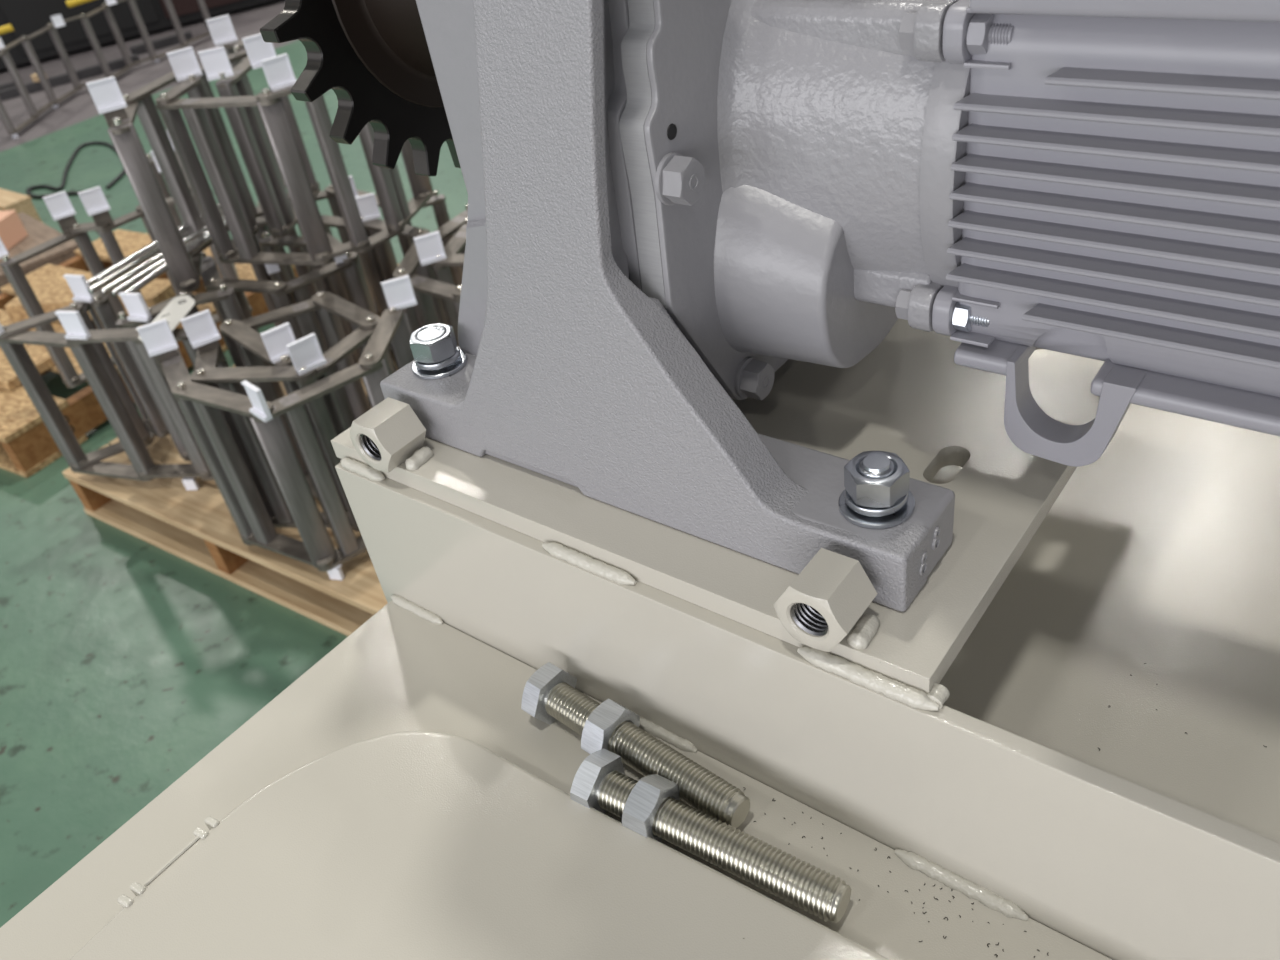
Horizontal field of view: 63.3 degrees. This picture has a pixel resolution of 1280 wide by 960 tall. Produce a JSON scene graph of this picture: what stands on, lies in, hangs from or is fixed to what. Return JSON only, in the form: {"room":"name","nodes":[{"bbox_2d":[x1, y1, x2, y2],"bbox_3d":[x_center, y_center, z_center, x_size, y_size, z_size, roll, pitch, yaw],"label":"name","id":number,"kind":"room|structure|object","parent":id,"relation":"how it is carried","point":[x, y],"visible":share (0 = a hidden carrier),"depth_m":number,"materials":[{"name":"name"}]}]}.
{"room":"workspace","nodes":[
{"label":"workspace","id":0,"kind":"room"},
{"bbox_2d":[0,0,467,927],"bbox_3d":[-0.020,-2.699,5.979,24.000,0.050,26.000,19,45,33],"label":"floor","id":1,"kind":"structure","parent":0,"point":[125,661],"depth_m":2.17,"materials":[{"name":"green paint"}]},
{"bbox_2d":[0,81,15,89],"bbox_3d":[-4.228,-2.234,6.230,1.000,0.052,0.050,-27,40,-22],"label":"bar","id":2,"kind":"object","parent":1,"relation":"on","point":[10,84],"visible":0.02,"depth_m":6.36,"materials":[{"name":"grey metal"}]},
{"bbox_2d":[0,188,42,222],"bbox_3d":[-3.024,-1.009,4.261,0.820,0.130,0.760,19,45,33],"label":"wooden pallet","id":3,"kind":"object","parent":1,"relation":"on","point":[9,200],"visible":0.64,"depth_m":4.23,"materials":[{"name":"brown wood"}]},
{"bbox_2d":[0,212,78,293],"bbox_3d":[-2.479,-0.696,3.723,0.600,0.130,0.800,26,49,38],"label":"wooden pallet","id":4,"kind":"object","parent":1,"relation":"on","point":[38,232],"visible":0.45,"depth_m":3.71,"materials":[{"name":"brown wood"}]},
{"bbox_2d":[0,210,27,250],"bbox_3d":[-2.418,-0.878,3.758,0.280,0.100,0.200,-3,37,9],"label":"carton","id":5,"kind":"object","parent":4,"relation":"on","point":[12,230],"visible":1,"depth_m":3.76,"materials":[{"name":"brown cardboard"}]},
{"bbox_2d":[0,54,140,100],"bbox_3d":[-3.782,-2.343,6.274,1.500,0.052,0.050,-27,40,-22],"label":"bar","id":6,"kind":"object","parent":1,"relation":"on","point":[87,72],"visible":0.83,"depth_m":6.37,"materials":[{"name":"metal"}]},
{"bbox_2d":[31,72,47,81],"bbox_3d":[-3.644,-2.442,6.297,0.070,0.040,0.050,2,38,16],"label":"wood block","id":7,"kind":"object","parent":6,"relation":"on","point":[34,77],"visible":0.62,"depth_m":6.28,"materials":[{"name":"beige wood"}]},
{"bbox_2d":[26,141,125,198],"bbox_3d":[-2.562,-1.478,4.876,0.451,0.017,0.770,-7,37,4],"label":"power cable","id":8,"kind":"object","parent":1,"relation":"on","point":[81,146],"visible":0.83,"depth_m":4.71,"materials":[{"name":"black rubber"}]},
{"bbox_2d":[0,0,210,138],"bbox_3d":[-3.193,-2.552,6.094,0.242,0.448,1.881,4,39,17],"label":"metal frame","id":9,"kind":"object","parent":1,"relation":"on","point":[58,21],"visible":0.91,"depth_m":6.02,"materials":[{"name":"metal"}]},
{"bbox_2d":[0,24,13,34],"bbox_3d":[-3.574,-2.432,5.678,0.281,0.061,0.040,-16,37,-8],"label":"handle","id":10,"kind":"object","parent":9,"relation":"on","point":[7,28],"visible":1,"depth_m":5.67,"materials":[{"name":"yellow paint"}]},
{"bbox_2d":[66,0,92,7],"bbox_3d":[-3.294,-2.891,6.224,0.281,0.061,0.040,-16,37,-8],"label":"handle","id":11,"kind":"object","parent":9,"relation":"on","point":[70,3],"visible":1,"depth_m":6.21,"materials":[{"name":"yellow paint"}]},
{"bbox_2d":[0,0,276,69],"bbox_3d":[-4.055,-3.340,6.978,3.250,0.820,0.660,-26,39,-20],"label":"metal railing","id":12,"kind":"object","parent":1,"relation":"on","point":[26,17],"visible":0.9,"depth_m":6.97,"materials":[{"name":"black metal"}]},
{"bbox_2d":[0,229,298,477],"bbox_3d":[-1.748,-0.458,3.241,0.950,0.130,1.050,14,43,29],"label":"wooden pallet","id":13,"kind":"object","parent":1,"relation":"on","point":[27,446],"visible":0.3,"depth_m":2.82,"materials":[{"name":"brown wood"}]},
{"bbox_2d":[0,344,54,390],"bbox_3d":[-1.938,-0.364,3.025,0.600,0.028,0.170,14,42,28],"label":"board","id":14,"kind":"object","parent":13,"relation":"on","point":[41,358],"visible":0.39,"depth_m":2.90,"materials":[{"name":"beige wood"}]},
{"bbox_2d":[4,273,116,322],"bbox_3d":[-1.754,-0.569,3.227,0.340,0.065,0.200,-1,37,11],"label":"board","id":15,"kind":"object","parent":13,"relation":"on","point":[53,293],"visible":0.32,"depth_m":3.18,"materials":[{"name":"beige wood"}]},
{"bbox_2d":[0,186,252,387],"bbox_3d":[-1.367,-0.548,2.735,0.546,0.452,0.103,-29,41,-24],"label":"metal frame","id":16,"kind":"object","parent":13,"relation":"on","point":[94,201],"visible":0.46,"depth_m":2.64,"materials":[{"name":"metal"}]},
{"bbox_2d":[118,279,181,328],"bbox_3d":[-1.417,-0.503,3.017,0.150,0.120,0.120,4,39,18],"label":"board","id":17,"kind":"object","parent":13,"relation":"on","point":[157,291],"visible":0.2,"depth_m":2.96,"materials":[{"name":"beige wood"}]},
{"bbox_2d":[146,130,238,277],"bbox_3d":[-1.312,-0.755,3.025,0.138,0.420,0.424,-21,38,-14],"label":"metal frame","id":18,"kind":"object","parent":13,"relation":"on","point":[153,161],"visible":0.14,"depth_m":3.09,"materials":[{"name":"metal"}]},
{"bbox_2d":[129,31,192,54],"bbox_3d":[-3.150,-2.876,6.838,0.400,0.052,0.050,-28,40,-23],"label":"bar","id":19,"kind":"object","parent":1,"relation":"on","point":[171,40],"visible":0.78,"depth_m":6.82,"materials":[{"name":"grey metal"}]},
{"bbox_2d":[62,264,398,635],"bbox_3d":[-0.596,-0.157,2.582,1.100,0.130,1.150,16,44,31],"label":"wooden pallet","id":20,"kind":"object","parent":1,"relation":"on","point":[198,527],"visible":0.12,"depth_m":2.24,"materials":[{"name":"brown wood"}]},
{"bbox_2d":[0,274,245,489],"bbox_3d":[-1.095,-0.226,2.296,0.522,0.448,0.246,3,38,17],"label":"metal frame","id":21,"kind":"object","parent":20,"relation":"on","point":[162,416],"visible":0.76,"depth_m":2.25,"materials":[{"name":"metal"}]},
{"bbox_2d":[87,204,217,286],"bbox_3d":[-1.113,-0.538,2.380,0.014,0.029,0.398,14,43,28],"label":"rod","id":22,"kind":"object","parent":21,"relation":"on","point":[93,280],"visible":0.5,"depth_m":2.27,"materials":[{"name":"silver metal"}]},
{"bbox_2d":[88,210,222,293],"bbox_3d":[-1.086,-0.526,2.357,0.014,0.029,0.396,13,42,28],"label":"rod","id":23,"kind":"object","parent":21,"relation":"on","point":[98,285],"visible":0.43,"depth_m":2.29,"materials":[{"name":"silver metal"}]},
{"bbox_2d":[138,295,194,341],"bbox_3d":[-0.959,-0.318,2.096,0.067,0.002,0.239,-4,37,7],"label":"metal bracket","id":24,"kind":"object","parent":21,"relation":"on","point":[177,309],"visible":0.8,"depth_m":2.13,"materials":[{"name":"beige metal"}]},
{"bbox_2d":[124,221,227,292],"bbox_3d":[-1.019,-0.491,2.296,0.014,0.029,0.323,9,41,24],"label":"rod","id":25,"kind":"object","parent":21,"relation":"on","point":[146,280],"visible":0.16,"depth_m":2.25,"materials":[{"name":"silver metal"}]},
{"bbox_2d":[137,275,416,579],"bbox_3d":[-0.652,-0.136,2.072,0.478,0.455,0.442,19,45,33],"label":"metal frame","id":26,"kind":"object","parent":20,"relation":"on","point":[268,457],"visible":0.84,"depth_m":1.95,"materials":[{"name":"metal"}]},
{"bbox_2d":[201,175,462,406],"bbox_3d":[-0.737,-0.473,2.571,0.574,0.420,0.601,0,38,12],"label":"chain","id":27,"kind":"object","parent":20,"relation":"on","point":[357,280],"visible":0.35,"depth_m":2.50,"materials":[{"name":"metal"}]},
{"bbox_2d":[86,15,433,291],"bbox_3d":[-0.801,-0.755,2.312,0.521,0.478,0.618,1,38,14],"label":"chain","id":28,"kind":"object","parent":27,"relation":"on","point":[265,128],"visible":0.89,"depth_m":2.24,"materials":[{"name":"metal"}]},
{"bbox_2d":[100,215,224,294],"bbox_3d":[-1.058,-0.514,2.334,0.014,0.029,0.373,13,42,28],"label":"rod","id":29,"kind":"object","parent":28,"relation":"on","point":[142,267],"visible":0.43,"depth_m":2.28,"materials":[{"name":"silver metal"}]},
{"bbox_2d":[96,204,220,281],"bbox_3d":[-1.067,-0.545,2.342,0.014,0.028,0.381,14,42,28],"label":"rod","id":30,"kind":"object","parent":29,"relation":"on","point":[100,277],"visible":0.43,"depth_m":2.27,"materials":[{"name":"silver metal"}]},
{"bbox_2d":[111,220,225,296],"bbox_3d":[-1.036,-0.501,2.312,0.014,0.029,0.349,12,42,27],"label":"rod","id":31,"kind":"object","parent":28,"relation":"on","point":[123,287],"visible":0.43,"depth_m":2.25,"materials":[{"name":"silver metal"}]},
{"bbox_2d":[393,204,467,345],"bbox_3d":[-0.360,-0.355,2.278,0.294,0.420,0.474,-27,40,-22],"label":"metal frame","id":32,"kind":"object","parent":20,"relation":"on","point":[437,297],"visible":0.21,"depth_m":2.18,"materials":[{"name":"metal"}]},
{"bbox_2d":[0,318,1279,959],"bbox_3d":[0.379,0.631,0.560,1.561,1.031,1.922,19,45,33],"label":"base frame","id":33,"kind":"object","parent":1,"relation":"on","point":[957,735],"visible":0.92,"depth_m":0.66,"materials":[{"name":"beige paint"}]},
{"bbox_2d":[70,731,888,959],"bbox_3d":[-0.036,0.491,0.260,0.971,0.022,0.827,19,45,33],"label":"access cover","id":34,"kind":"object","parent":33,"relation":"on","point":[405,845],"visible":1,"depth_m":0.60,"materials":[{"name":"beige metal"}]},
{"bbox_2d":[521,662,749,827],"bbox_3d":[-0.004,0.171,0.666,0.172,0.036,0.042,23,47,36],"label":"bolt","id":35,"kind":"object","parent":33,"relation":"on","point":[550,694],"visible":0.95,"depth_m":0.66,"materials":[{"name":"metal"}]},
{"bbox_2d":[570,749,851,922],"bbox_3d":[0.039,0.208,0.607,0.174,0.042,0.039,16,43,30],"label":"bolt","id":36,"kind":"object","parent":33,"relation":"on","point":[651,806],"visible":1,"depth_m":0.60,"materials":[{"name":"metal"}]},
{"bbox_2d":[380,0,1279,611],"bbox_3d":[0.373,-0.206,0.424,1.180,0.533,0.426,19,45,33],"label":"motor","id":37,"kind":"object","parent":33,"relation":"on","point":[672,204],"visible":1,"depth_m":0.55,"materials":[{"name":"grey paint"}]},
{"bbox_2d":[260,0,460,175],"bbox_3d":[-0.121,-0.367,0.737,0.168,0.299,0.300,19,45,33],"label":"sprocket","id":38,"kind":"object","parent":37,"relation":"attached to","point":[374,55],"visible":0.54,"depth_m":0.73,"materials":[{"name":"black metal"}]},
{"bbox_2d":[410,323,466,378],"bbox_3d":[-0.148,-0.095,0.751,0.041,0.027,0.041,19,45,33],"label":"bolt","id":39,"kind":"object","parent":37,"relation":"attached to","point":[436,354],"visible":1,"depth_m":0.74,"materials":[{"name":"metal"}]},
{"bbox_2d":[414,348,460,369],"bbox_3d":[-0.147,-0.090,0.755,0.034,0.007,0.034,19,45,33],"label":"washer","id":40,"kind":"object","parent":39,"relation":"in","point":[434,358],"depth_m":0.74,"materials":[{"name":"metal"}]},
{"bbox_2d":[412,349,466,378],"bbox_3d":[-0.147,-0.085,0.759,0.041,0.003,0.041,19,45,33],"label":"washer","id":41,"kind":"object","parent":39,"relation":"in","point":[449,363],"depth_m":0.74,"materials":[{"name":"metal"}]},
{"bbox_2d":[655,152,681,204],"bbox_3d":[0.017,-0.159,0.550,0.003,0.027,0.027,19,45,33],"label":"bolt","id":42,"kind":"object","parent":37,"relation":"in","point":[668,165],"depth_m":0.54,"materials":[{"name":"grey paint"}]},
{"bbox_2d":[735,357,756,397],"bbox_3d":[0.070,-0.067,0.674,0.003,0.027,0.027,19,45,33],"label":"bolt","id":43,"kind":"object","parent":37,"relation":"in","point":[745,367],"depth_m":0.66,"materials":[{"name":"grey paint"}]},
{"bbox_2d":[839,451,914,528],"bbox_3d":[0.127,0.002,0.558,0.041,0.030,0.041,19,45,33],"label":"bolt","id":44,"kind":"object","parent":37,"relation":"attached to","point":[876,494],"visible":1,"depth_m":0.55,"materials":[{"name":"metal"}]},
{"bbox_2d":[845,490,908,516],"bbox_3d":[0.128,0.008,0.563,0.034,0.007,0.034,19,45,33],"label":"washer","id":45,"kind":"object","parent":44,"relation":"in","point":[858,503],"depth_m":0.55,"materials":[{"name":"metal"}]},
{"bbox_2d":[839,489,914,528],"bbox_3d":[0.129,0.013,0.566,0.041,0.003,0.041,19,45,33],"label":"washer","id":46,"kind":"object","parent":44,"relation":"in","point":[867,514],"depth_m":0.55,"materials":[{"name":"metal"}]},
{"bbox_2d":[743,663,1266,957],"bbox_3d":[0.265,0.195,0.603,0.436,0.001,0.189,-13,37,-5],"label":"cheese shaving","id":47,"kind":"object","parent":33,"relation":"on","point":[1144,663],"visible":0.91,"depth_m":0.58,"materials":[{"name":"grey metal"}]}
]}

